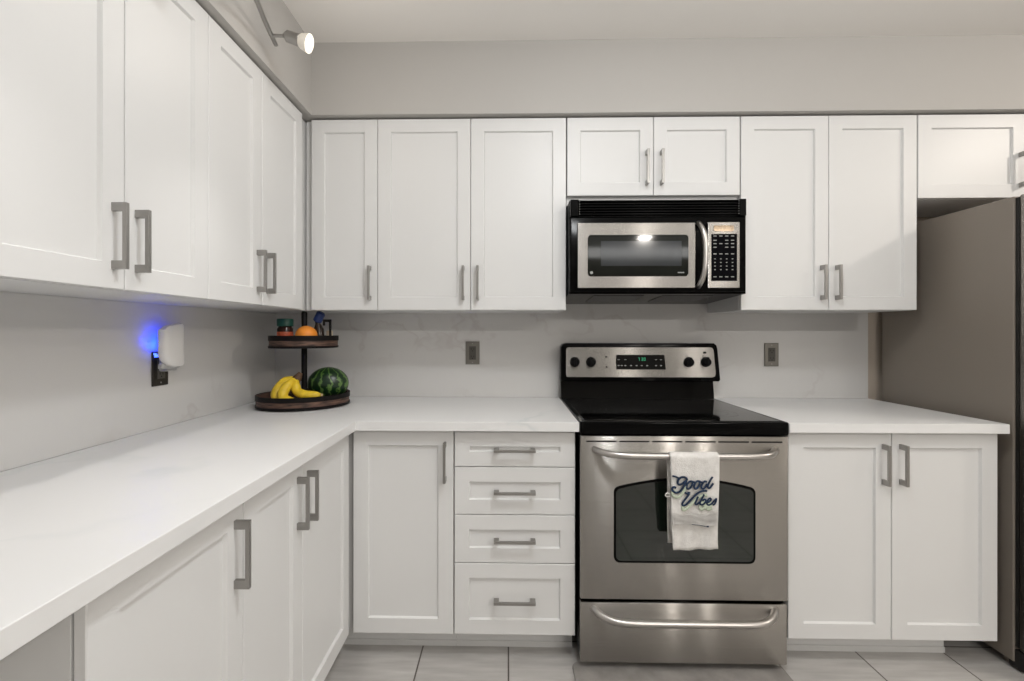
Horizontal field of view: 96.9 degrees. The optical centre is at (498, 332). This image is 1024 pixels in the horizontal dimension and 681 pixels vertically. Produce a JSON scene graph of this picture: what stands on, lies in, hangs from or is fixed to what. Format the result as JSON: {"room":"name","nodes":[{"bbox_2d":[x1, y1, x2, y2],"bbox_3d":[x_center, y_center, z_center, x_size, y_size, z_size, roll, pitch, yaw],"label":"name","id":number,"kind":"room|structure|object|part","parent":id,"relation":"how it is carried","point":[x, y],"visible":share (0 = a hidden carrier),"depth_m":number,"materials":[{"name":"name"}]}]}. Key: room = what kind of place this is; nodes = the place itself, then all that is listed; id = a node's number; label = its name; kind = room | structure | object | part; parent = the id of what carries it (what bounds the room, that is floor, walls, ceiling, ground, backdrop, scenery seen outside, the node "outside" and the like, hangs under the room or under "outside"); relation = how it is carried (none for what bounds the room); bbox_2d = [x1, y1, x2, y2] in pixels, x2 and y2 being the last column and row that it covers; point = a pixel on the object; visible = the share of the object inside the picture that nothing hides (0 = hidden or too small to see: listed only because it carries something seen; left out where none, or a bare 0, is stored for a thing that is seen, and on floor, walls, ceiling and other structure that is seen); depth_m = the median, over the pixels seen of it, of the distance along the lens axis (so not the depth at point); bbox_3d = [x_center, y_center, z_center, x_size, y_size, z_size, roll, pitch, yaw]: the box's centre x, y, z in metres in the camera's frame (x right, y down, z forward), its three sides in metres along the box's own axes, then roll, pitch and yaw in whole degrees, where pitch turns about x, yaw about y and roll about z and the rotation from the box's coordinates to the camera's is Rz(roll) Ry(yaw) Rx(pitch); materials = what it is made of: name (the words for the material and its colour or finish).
{"room":"kitchen","nodes":[
{"label":"kitchen","id":0,"kind":"room"},
{"bbox_2d":[1,402,252,471],"bbox_3d":[-1.299,-0.012,-1.439,0.100,2.518,7.800,0,0,1],"label":"wall","id":1,"kind":"structure","parent":0,"point":[252,402],"depth_m":1.38,"materials":[{"name":"grey paint"}]},
{"bbox_2d":[0,0,207,299],"bbox_3d":[-1.018,-0.524,1.049,0.362,0.852,0.609,0,0,1],"label":"upper cabinet","id":2,"kind":"object","parent":1,"relation":"attached to","point":[104,103],"visible":1,"depth_m":1.00,"materials":[{"name":"grey wood"}]},
{"bbox_3d":[-0.882,-0.522,0.899,0.018,0.848,0.313,0,0,1],"label":"door","id":3,"kind":"part","parent":2,"relation":"part of","materials":[{"name":"white paint"}]},
{"bbox_3d":[-0.854,-0.217,1.024,0.034,0.150,0.010,0,0,1],"label":"handle","id":4,"kind":"part","parent":2,"relation":"part of","materials":[{"name":"silver metal"}]},
{"bbox_3d":[-0.853,-0.217,1.088,0.034,0.150,0.010,0,0,1],"label":"handle","id":5,"kind":"part","parent":2,"relation":"part of","materials":[{"name":"silver metal"}]},
{"bbox_3d":[-0.877,-0.522,1.204,0.018,0.848,0.293,0,0,1],"label":"door","id":6,"kind":"part","parent":2,"relation":"part of","materials":[{"name":"white paint"}]},
{"bbox_2d":[0,291,274,471],"bbox_3d":[-1.189,0.118,1.340,0.011,0.430,2.061,0,0,1],"label":"backsplash panel","id":7,"kind":"object","parent":1,"relation":"attached to","point":[76,373],"visible":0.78,"depth_m":1.36,"materials":[{"name":"grey stone"}]},
{"bbox_2d":[152,352,167,386],"bbox_3d":[-1.175,0.126,1.574,0.009,0.118,0.072,0,0,1],"label":"wall outlet","id":8,"kind":"object","parent":7,"relation":"attached to","point":[159,378],"visible":0.63,"depth_m":1.56,"materials":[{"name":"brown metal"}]},
{"bbox_2d":[157,359,164,378],"bbox_3d":[-1.172,0.126,1.574,0.003,0.069,0.035,0,0,1],"label":"receptacle","id":9,"kind":"object","parent":8,"relation":"attached to","point":[160,374],"depth_m":1.56,"materials":[{"name":"black"}]},
{"bbox_2d":[153,323,183,370],"bbox_3d":[-1.141,0.051,1.565,0.058,0.168,0.098,0,0,1],"label":"night light","id":10,"kind":"object","parent":7,"relation":"attached to","point":[170,354],"visible":1,"depth_m":1.54,"materials":[{"name":"white plastic"}]},
{"bbox_2d":[113,15,323,312],"bbox_3d":[-1.002,-0.524,1.855,0.362,0.852,1.002,0,0,1],"label":"upper cabinet","id":11,"kind":"object","parent":1,"relation":"attached to","point":[257,136],"visible":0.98,"depth_m":1.59,"materials":[{"name":"grey wood"}]},
{"bbox_3d":[-0.871,-0.522,1.499,0.018,0.848,0.293,0,0,1],"label":"door","id":12,"kind":"part","parent":11,"relation":"part of","materials":[{"name":"white paint"}]},
{"bbox_3d":[-0.843,-0.217,1.614,0.034,0.150,0.010,0,0,1],"label":"handle","id":13,"kind":"part","parent":11,"relation":"part of","materials":[{"name":"silver metal"}]},
{"bbox_3d":[-0.842,-0.217,1.678,0.034,0.150,0.010,0,0,1],"label":"handle","id":14,"kind":"part","parent":11,"relation":"part of","materials":[{"name":"silver metal"}]},
{"bbox_3d":[-0.865,-0.522,1.807,0.018,0.848,0.320,0,0,1],"label":"door","id":15,"kind":"part","parent":11,"relation":"part of","materials":[{"name":"white paint"}]},
{"bbox_2d":[195,0,315,121],"bbox_3d":[-1.027,-1.113,0.762,0.358,0.316,3.212,0,0,1],"label":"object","id":16,"kind":"structure","parent":1,"relation":"attached to","point":[288,67],"depth_m":1.67,"materials":[{"name":"grey paint"}]},
{"bbox_2d":[349,217,935,400],"bbox_3d":[1.425,-0.010,2.365,5.200,2.518,0.088,0,0,1],"label":"wall","id":17,"kind":"structure","parent":0,"point":[874,319],"depth_m":2.31,"materials":[{"name":"beige paint"}]},
{"bbox_2d":[306,119,390,312],"bbox_3d":[-0.702,-0.523,2.167,0.329,0.852,0.362,0,0,1],"label":"upper cabinet","id":18,"kind":"object","parent":17,"relation":"attached to","point":[342,155],"visible":0.94,"depth_m":2.03,"materials":[{"name":"grey wood"}]},
{"bbox_3d":[-0.573,-0.217,2.001,0.010,0.150,0.034,0,0,1],"label":"handle","id":19,"kind":"part","parent":18,"relation":"part of","materials":[{"name":"silver metal"}]},
{"bbox_2d":[378,118,565,312],"bbox_3d":[-0.119,-0.523,2.156,0.836,0.852,0.362,0,0,1],"label":"upper cabinet","id":20,"kind":"object","parent":17,"relation":"attached to","point":[472,212],"visible":1,"depth_m":2.02,"materials":[{"name":"grey wood"}]},
{"bbox_3d":[-0.333,-0.522,2.022,0.412,0.848,0.018,0,0,1],"label":"door","id":21,"kind":"part","parent":20,"relation":"part of","materials":[{"name":"white paint"}]},
{"bbox_3d":[-0.158,-0.217,1.993,0.010,0.150,0.034,0,0,1],"label":"handle","id":22,"kind":"part","parent":20,"relation":"part of","materials":[{"name":"silver metal"}]},
{"bbox_3d":[-0.094,-0.217,1.991,0.010,0.150,0.034,0,0,1],"label":"handle","id":23,"kind":"part","parent":20,"relation":"part of","materials":[{"name":"silver metal"}]},
{"bbox_3d":[0.086,-0.522,2.014,0.420,0.848,0.018,0,0,1],"label":"door","id":24,"kind":"part","parent":20,"relation":"part of","materials":[{"name":"white paint"}]},
{"bbox_2d":[275,304,867,397],"bbox_3d":[0.354,0.091,2.335,3.034,0.486,0.011,0,0,1],"label":"backsplash panel","id":25,"kind":"object","parent":17,"relation":"attached to","point":[822,355],"visible":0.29,"depth_m":2.33,"materials":[{"name":"grey stone"}]},
{"bbox_2d":[466,341,479,363],"bbox_3d":[-0.136,0.107,2.335,0.072,0.118,0.009,0,0,1],"label":"wall outlet","id":26,"kind":"object","parent":25,"relation":"attached to","point":[472,347],"visible":1,"depth_m":2.33,"materials":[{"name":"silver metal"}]},
{"bbox_2d":[469,346,475,359],"bbox_3d":[-0.136,0.107,2.332,0.035,0.069,0.003,0,0,1],"label":"receptacle","id":27,"kind":"object","parent":26,"relation":"attached to","point":[472,349],"depth_m":2.33,"materials":[{"name":"black"}]},
{"bbox_2d":[764,343,778,365],"bbox_3d":[1.384,0.114,2.306,0.072,0.118,0.009,0,0,1],"label":"wall outlet","id":28,"kind":"object","parent":25,"relation":"attached to","point":[771,350],"visible":1,"depth_m":2.30,"materials":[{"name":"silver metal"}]},
{"bbox_2d":[768,348,774,360],"bbox_3d":[1.384,0.114,2.303,0.035,0.069,0.003,0,0,1],"label":"receptacle","id":29,"kind":"object","parent":28,"relation":"attached to","point":[771,351],"depth_m":2.30,"materials":[{"name":"black"}]},
{"bbox_2d":[566,116,739,206],"bbox_3d":[0.680,-0.755,2.140,0.755,0.386,0.362,0,0,1],"label":"upper cabinet","id":30,"kind":"object","parent":17,"relation":"attached to","point":[612,158],"visible":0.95,"depth_m":2.00,"materials":[{"name":"grey wood"}]},
{"bbox_3d":[0.489,-0.773,2.006,0.377,0.344,0.018,0,0,1],"label":"door","id":31,"kind":"part","parent":30,"relation":"part of","materials":[{"name":"white paint"}]},
{"bbox_3d":[0.647,-0.720,1.977,0.010,0.150,0.034,0,0,1],"label":"handle","id":32,"kind":"part","parent":30,"relation":"part of","materials":[{"name":"silver metal"}]},
{"bbox_2d":[566,199,745,303],"bbox_3d":[0.678,-0.353,2.091,0.750,0.418,0.456,0,0,1],"label":"microwave","id":33,"kind":"object","parent":30,"relation":"attached to","point":[618,251],"visible":1,"depth_m":1.91,"materials":[{"name":"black metal"}]},
{"bbox_3d":[0.578,-0.323,1.915,0.492,0.274,0.012,0,0,1],"label":"door","id":34,"kind":"part","parent":33,"relation":"part of","materials":[{"name":"silver metal"}]},
{"bbox_3d":[0.670,-0.329,1.928,0.738,0.316,0.019,0,0,1],"label":"frame","id":35,"kind":"part","parent":33,"relation":"part of","materials":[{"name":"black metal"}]},
{"bbox_3d":[0.843,-0.325,1.889,0.025,0.289,0.061,0,0,-17],"label":"handle","id":36,"kind":"part","parent":33,"relation":"part of","materials":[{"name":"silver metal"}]},
{"bbox_3d":[0.944,-0.324,1.909,0.133,0.276,0.010,0,0,1],"label":"keypad panel","id":37,"kind":"part","parent":33,"relation":"part of","materials":[{"name":"silver metal"}]},
{"bbox_3d":[0.711,-0.720,1.976,0.010,0.150,0.034,0,0,1],"label":"handle","id":38,"kind":"part","parent":30,"relation":"part of","materials":[{"name":"silver metal"}]},
{"bbox_3d":[0.867,-0.773,1.999,0.374,0.344,0.018,0,0,1],"label":"door","id":39,"kind":"part","parent":30,"relation":"part of","materials":[{"name":"white paint"}]},
{"bbox_2d":[312,35,1023,119],"bbox_3d":[1.600,-1.111,2.133,4.842,0.316,0.370,0,0,1],"label":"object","id":40,"kind":"structure","parent":17,"relation":"attached to","point":[954,74],"depth_m":1.97,"materials":[{"name":"grey paint"}]},
{"bbox_2d":[708,115,916,312],"bbox_3d":[1.440,-0.522,2.126,0.758,0.852,0.362,0,0,1],"label":"upper cabinet","id":41,"kind":"object","parent":17,"relation":"attached to","point":[831,201],"visible":0.96,"depth_m":1.99,"materials":[{"name":"grey wood"}]},
{"bbox_3d":[1.248,-0.521,1.992,0.377,0.848,0.018,0,0,1],"label":"door","id":42,"kind":"part","parent":41,"relation":"part of","materials":[{"name":"white paint"}]},
{"bbox_3d":[1.405,-0.216,1.963,0.010,0.150,0.034,0,0,1],"label":"handle","id":43,"kind":"part","parent":41,"relation":"part of","materials":[{"name":"silver metal"}]},
{"bbox_3d":[1.469,-0.216,1.961,0.010,0.150,0.034,0,0,1],"label":"handle","id":44,"kind":"part","parent":41,"relation":"part of","materials":[{"name":"silver metal"}]},
{"bbox_3d":[1.627,-0.521,1.984,0.377,0.848,0.018,0,0,1],"label":"door","id":45,"kind":"part","parent":41,"relation":"part of","materials":[{"name":"white paint"}]},
{"bbox_2d":[917,114,1023,216],"bbox_3d":[2.282,-0.764,2.110,0.916,0.366,0.362,0,0,1],"label":"upper cabinet","id":46,"kind":"object","parent":17,"relation":"attached to","point":[964,162],"visible":0.7,"depth_m":1.97,"materials":[{"name":"grey wood"}]},
{"bbox_3d":[2.252,-0.701,1.946,0.010,0.150,0.034,0,0,1],"label":"handle","id":47,"kind":"part","parent":46,"relation":"part of","materials":[{"name":"silver metal"}]},
{"bbox_2d":[283,0,1023,42],"bbox_3d":[1.352,-1.310,-1.490,5.400,0.080,7.800,0,0,1],"label":"ceiling","id":48,"kind":"structure","parent":0,"point":[328,21],"depth_m":1.84,"materials":[{"name":"white paint"}]},
{"bbox_2d":[254,0,313,53],"bbox_3d":[-0.682,-1.084,1.003,0.192,0.375,1.206,0,0,-2],"label":"track light","id":49,"kind":"object","parent":48,"relation":"attached to","point":[304,41],"visible":1,"depth_m":1.53,"materials":[{"name":"silver metal"}]},
{"bbox_3d":[-0.709,-1.002,1.002,0.138,0.100,1.206,0,0,-2],"label":"rail","id":50,"kind":"part","parent":49,"relation":"part of","materials":[{"name":"silver metal"}]},
{"bbox_3d":[-0.662,-0.988,1.552,0.047,0.061,0.062,0,0,1],"label":"lamp shade","id":51,"kind":"part","parent":49,"relation":"part of","materials":[{"name":"white"}]},
{"bbox_3d":[-0.662,-0.989,1.552,0.033,0.043,0.043,0,0,1],"label":"bulb","id":52,"kind":"part","parent":49,"relation":"part of","materials":[{"name":"white glass"}]},
{"bbox_2d":[324,635,1023,680],"bbox_3d":[1.350,1.289,-1.490,5.400,0.080,7.800,0,0,1],"label":"floor","id":53,"kind":"structure","parent":0,"point":[961,660],"depth_m":1.71,"materials":[{"name":"grey tile"}]},
{"bbox_2d":[0,504,250,680],"bbox_3d":[-0.877,0.808,0.845,0.652,0.878,0.384,0,0,1],"label":"base cabinet","id":54,"kind":"object","parent":53,"relation":"on","point":[179,617],"visible":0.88,"depth_m":0.81,"materials":[{"name":"grey wood"}]},
{"bbox_3d":[-0.595,0.758,0.840,0.018,0.772,0.384,0,0,1],"label":"door","id":55,"kind":"part","parent":54,"relation":"part of","materials":[{"name":"white paint"}]},
{"bbox_3d":[-0.565,0.489,1.000,0.034,0.150,0.010,0,0,1],"label":"handle","id":56,"kind":"part","parent":54,"relation":"part of","materials":[{"name":"silver metal"}]},
{"bbox_2d":[243,435,348,680],"bbox_3d":[-0.861,0.808,1.696,0.652,0.878,1.315,0,0,1],"label":"base cabinet","id":57,"kind":"object","parent":53,"relation":"on","point":[296,604],"visible":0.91,"depth_m":1.30,"materials":[{"name":"grey wood"}]},
{"bbox_3d":[-0.588,0.758,1.181,0.018,0.772,0.295,0,0,1],"label":"door","id":58,"kind":"part","parent":57,"relation":"part of","materials":[{"name":"white paint"}]},
{"bbox_2d":[0,397,578,659],"bbox_3d":[-0.447,0.351,1.320,1.474,0.035,2.050,0,0,1],"label":"countertop","id":59,"kind":"structure","parent":57,"relation":"on","point":[74,526],"depth_m":1.01,"materials":[{"name":"white stone"}]},
{"bbox_2d":[255,311,349,410],"bbox_3d":[-0.886,0.119,2.064,0.383,0.428,0.362,0,0,1],"label":"tiered stand","id":60,"kind":"object","parent":59,"relation":"on","point":[263,401],"visible":0.87,"depth_m":1.95,"materials":[{"name":"brown wood"}]},
{"bbox_2d":[277,319,293,335],"bbox_3d":[-0.964,-0.001,2.045,0.069,0.118,0.069,0,0,1],"label":"spice jar","id":61,"kind":"object","parent":60,"relation":"on","point":[284,328],"visible":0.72,"depth_m":2.02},
{"bbox_3d":[-0.964,0.012,2.045,0.067,0.091,0.067,0,0,1],"label":"glass","id":62,"kind":"part","parent":61,"relation":"part of","materials":[{"name":"brown glass"}]},
{"bbox_3d":[-0.964,-0.043,2.045,0.069,0.034,0.069,0,0,1],"label":"lid","id":63,"kind":"part","parent":61,"relation":"part of","materials":[{"name":"teal plastic"}]},
{"bbox_2d":[270,372,322,397],"bbox_3d":[-0.878,0.245,1.963,0.225,0.139,0.118,0,0,1],"label":"banana bunch","id":64,"kind":"object","parent":60,"relation":"on","point":[281,389],"visible":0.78,"depth_m":1.96,"materials":[{"name":"yellow food"}]},
{"bbox_3d":[-0.891,0.200,2.003,0.041,0.049,0.040,0,0,1],"label":"stem","id":65,"kind":"part","parent":64,"relation":"part of","materials":[{"name":"brown food"}]},
{"bbox_2d":[255,388,349,410],"bbox_3d":[-0.886,0.301,2.064,0.383,0.052,0.362,0,0,1],"label":"tray","id":66,"kind":"object","parent":60,"relation":"on","point":[263,401],"depth_m":1.92,"materials":[{"name":"brown wood"}]},
{"bbox_2d":[268,335,338,348],"bbox_3d":[-0.886,0.043,2.064,0.285,0.055,0.270,0,0,1],"label":"tray","id":67,"kind":"object","parent":60,"relation":"on","point":[275,342],"depth_m":1.95,"materials":[{"name":"brown wood"}]},
{"bbox_3d":[-0.886,0.110,2.064,0.040,0.410,0.040,0,0,1],"label":"post","id":68,"kind":"part","parent":60,"relation":"part of","materials":[{"name":"black metal"}]},
{"bbox_2d":[295,325,317,335],"bbox_3d":[-0.851,0.014,2.003,0.093,0.088,0.093,0,0,1],"label":"fruit","id":69,"kind":"object","parent":60,"relation":"on","point":[305,330],"visible":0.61,"depth_m":1.97,"materials":[{"name":"orange food"}]},
{"bbox_2d":[313,311,324,335],"bbox_3d":[-0.821,-0.020,2.079,0.054,0.156,0.051,0,0,8],"label":"sauce bottle","id":70,"kind":"object","parent":60,"relation":"on","point":[319,316],"visible":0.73,"depth_m":2.06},
{"bbox_3d":[-0.825,-0.001,2.079,0.046,0.113,0.046,-4,4,1],"label":"glass","id":71,"kind":"part","parent":70,"relation":"part of","materials":[{"name":"glass"}]},
{"bbox_2d":[307,367,348,395],"bbox_3d":[-0.799,0.239,2.122,0.184,0.152,0.150,0,0,-7],"label":"watermelon","id":72,"kind":"object","parent":60,"relation":"on","point":[327,381],"visible":0.78,"depth_m":2.07,"materials":[{"name":"green food"}]},
{"bbox_3d":[-0.559,0.489,1.298,0.034,0.150,0.010,0,0,1],"label":"handle","id":73,"kind":"part","parent":57,"relation":"part of","materials":[{"name":"silver metal"}]},
{"bbox_3d":[-0.558,0.489,1.362,0.034,0.150,0.010,0,0,1],"label":"handle","id":74,"kind":"part","parent":57,"relation":"part of","materials":[{"name":"silver metal"}]},
{"bbox_3d":[-0.581,0.758,1.525,0.018,0.772,0.388,0,0,1],"label":"door","id":75,"kind":"part","parent":57,"relation":"part of","materials":[{"name":"white paint"}]},
{"bbox_2d":[344,431,456,645],"bbox_3d":[-0.409,0.809,2.016,0.484,0.878,0.652,0,0,1],"label":"base cabinet","id":76,"kind":"object","parent":53,"relation":"on","point":[402,483],"visible":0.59,"depth_m":1.73,"materials":[{"name":"grey wood"}]},
{"bbox_3d":[-0.204,0.490,1.703,0.010,0.150,0.034,0,0,1],"label":"handle","id":77,"kind":"part","parent":76,"relation":"part of","materials":[{"name":"silver metal"}]},
{"bbox_2d":[454,431,574,647],"bbox_3d":[0.064,0.809,2.007,0.459,0.878,0.652,0,0,1],"label":"base cabinet","id":78,"kind":"object","parent":53,"relation":"on","point":[514,581],"visible":0.98,"depth_m":1.72,"materials":[{"name":"grey wood"}]},
{"bbox_3d":[0.059,1.010,1.724,0.456,0.268,0.018,0,0,1],"label":"drawer","id":79,"kind":"part","parent":78,"relation":"part of","materials":[{"name":"white paint"}]},
{"bbox_3d":[0.059,0.443,1.724,0.456,0.131,0.018,0,0,1],"label":"drawer","id":80,"kind":"part","parent":78,"relation":"part of","materials":[{"name":"white paint"}]},
{"bbox_3d":[0.059,0.443,1.698,0.156,0.010,0.034,0,0,1],"label":"handle","id":81,"kind":"part","parent":78,"relation":"part of","materials":[{"name":"silver metal"}]},
{"bbox_3d":[0.059,0.601,1.724,0.456,0.178,0.018,0,0,1],"label":"drawer","id":82,"kind":"part","parent":78,"relation":"part of","materials":[{"name":"white paint"}]},
{"bbox_3d":[0.059,0.601,1.698,0.156,0.010,0.034,0,0,1],"label":"handle","id":83,"kind":"part","parent":78,"relation":"part of","materials":[{"name":"silver metal"}]},
{"bbox_3d":[0.059,0.782,1.724,0.456,0.180,0.018,0,0,1],"label":"drawer","id":84,"kind":"part","parent":78,"relation":"part of","materials":[{"name":"white paint"}]},
{"bbox_3d":[0.059,0.782,1.698,0.156,0.010,0.034,0,0,1],"label":"handle","id":85,"kind":"part","parent":78,"relation":"part of","materials":[{"name":"silver metal"}]},
{"bbox_3d":[0.058,1.010,1.698,0.156,0.010,0.034,0,0,1],"label":"handle","id":86,"kind":"part","parent":78,"relation":"part of","materials":[{"name":"silver metal"}]},
{"bbox_2d":[559,343,788,664],"bbox_3d":[0.692,0.651,1.950,0.782,1.194,0.722,0,0,1],"label":"stove","id":87,"kind":"object","parent":53,"relation":"on","point":[639,599],"visible":0.97,"depth_m":1.67,"materials":[{"name":"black metal"}]},
{"bbox_3d":[0.374,0.146,2.225,0.049,0.050,0.032,0,0,1],"label":"knob","id":88,"kind":"part","parent":87,"relation":"part of","materials":[{"name":"black plastic"}]},
{"bbox_3d":[0.454,0.147,2.224,0.049,0.050,0.032,0,0,1],"label":"knob","id":89,"kind":"part","parent":87,"relation":"part of","materials":[{"name":"black plastic"}]},
{"bbox_3d":[0.698,0.148,2.274,0.782,0.188,0.071,0,0,1],"label":"control panel","id":90,"kind":"part","parent":87,"relation":"part of","materials":[{"name":"silver metal"}]},
{"bbox_2d":[561,398,788,435],"bbox_3d":[0.686,0.352,1.977,0.762,0.048,0.642,0,0,1],"label":"cooktop","id":91,"kind":"object","parent":87,"relation":"in","point":[595,416],"depth_m":1.73,"materials":[{"name":"black glass"}]},
{"bbox_3d":[0.676,1.105,1.677,0.752,0.221,0.026,0,0,1],"label":"storage drawer","id":92,"kind":"part","parent":87,"relation":"part of","materials":[{"name":"silver metal"}]},
{"bbox_3d":[0.678,0.682,1.677,0.756,0.601,0.026,0,0,1],"label":"oven door","id":93,"kind":"part","parent":87,"relation":"part of","materials":[{"name":"silver metal"}]},
{"bbox_3d":[0.678,1.025,1.632,0.684,0.041,0.086,0,0,1],"label":"handle","id":94,"kind":"part","parent":87,"relation":"part of","materials":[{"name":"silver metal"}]},
{"bbox_3d":[0.680,0.434,1.632,0.681,0.033,0.086,0,0,1],"label":"handle","id":95,"kind":"part","parent":87,"relation":"part of","materials":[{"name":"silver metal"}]},
{"bbox_3d":[0.932,0.147,2.215,0.049,0.050,0.032,0,0,1],"label":"knob","id":96,"kind":"part","parent":87,"relation":"part of","materials":[{"name":"black plastic"}]},
{"bbox_2d":[665,452,719,549],"bbox_3d":[0.673,0.592,1.592,0.190,0.338,0.059,0,0,1],"label":"kitchen towel","id":97,"kind":"object","parent":87,"relation":"hanging from","point":[692,493],"visible":1,"depth_m":1.58,"materials":[{"name":"white fabric"}]},
{"bbox_3d":[1.015,0.146,2.213,0.049,0.050,0.032,0,0,1],"label":"knob","id":98,"kind":"part","parent":87,"relation":"part of","materials":[{"name":"black plastic"}]},
{"bbox_2d":[783,433,996,652],"bbox_3d":[1.466,0.810,1.980,0.775,0.878,0.652,0,0,1],"label":"base cabinet","id":99,"kind":"object","parent":53,"relation":"on","point":[892,537],"visible":0.84,"depth_m":1.69,"materials":[{"name":"grey wood"}]},
{"bbox_3d":[1.270,0.759,1.701,0.379,0.772,0.018,0,0,1],"label":"door","id":100,"kind":"part","parent":99,"relation":"part of","materials":[{"name":"white paint"}]},
{"bbox_2d":[714,398,1009,433],"bbox_3d":[1.468,0.352,1.983,0.793,0.035,0.651,0,0,1],"label":"countertop","id":101,"kind":"structure","parent":99,"relation":"on","point":[803,415],"depth_m":1.80,"materials":[{"name":"white stone"}]},
{"bbox_3d":[1.429,0.491,1.672,0.010,0.150,0.034,0,0,1],"label":"handle","id":102,"kind":"part","parent":99,"relation":"part of","materials":[{"name":"silver metal"}]},
{"bbox_3d":[1.492,0.491,1.671,0.010,0.150,0.034,0,0,1],"label":"handle","id":103,"kind":"part","parent":99,"relation":"part of","materials":[{"name":"silver metal"}]},
{"bbox_3d":[1.655,0.760,1.694,0.386,0.772,0.018,0,0,1],"label":"door","id":104,"kind":"part","parent":99,"relation":"part of","materials":[{"name":"white paint"}]},
{"bbox_2d":[882,194,1023,671],"bbox_3d":[2.357,0.374,1.892,0.898,1.752,0.739,0,0,1],"label":"refrigerator","id":105,"kind":"object","parent":53,"relation":"on","point":[961,351],"visible":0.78,"depth_m":1.79,"materials":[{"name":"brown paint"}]},
{"bbox_3d":[2.081,0.331,1.623,0.355,1.667,0.077,0,0,1],"label":"door","id":106,"kind":"part","parent":105,"relation":"part of","materials":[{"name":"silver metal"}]}
]}

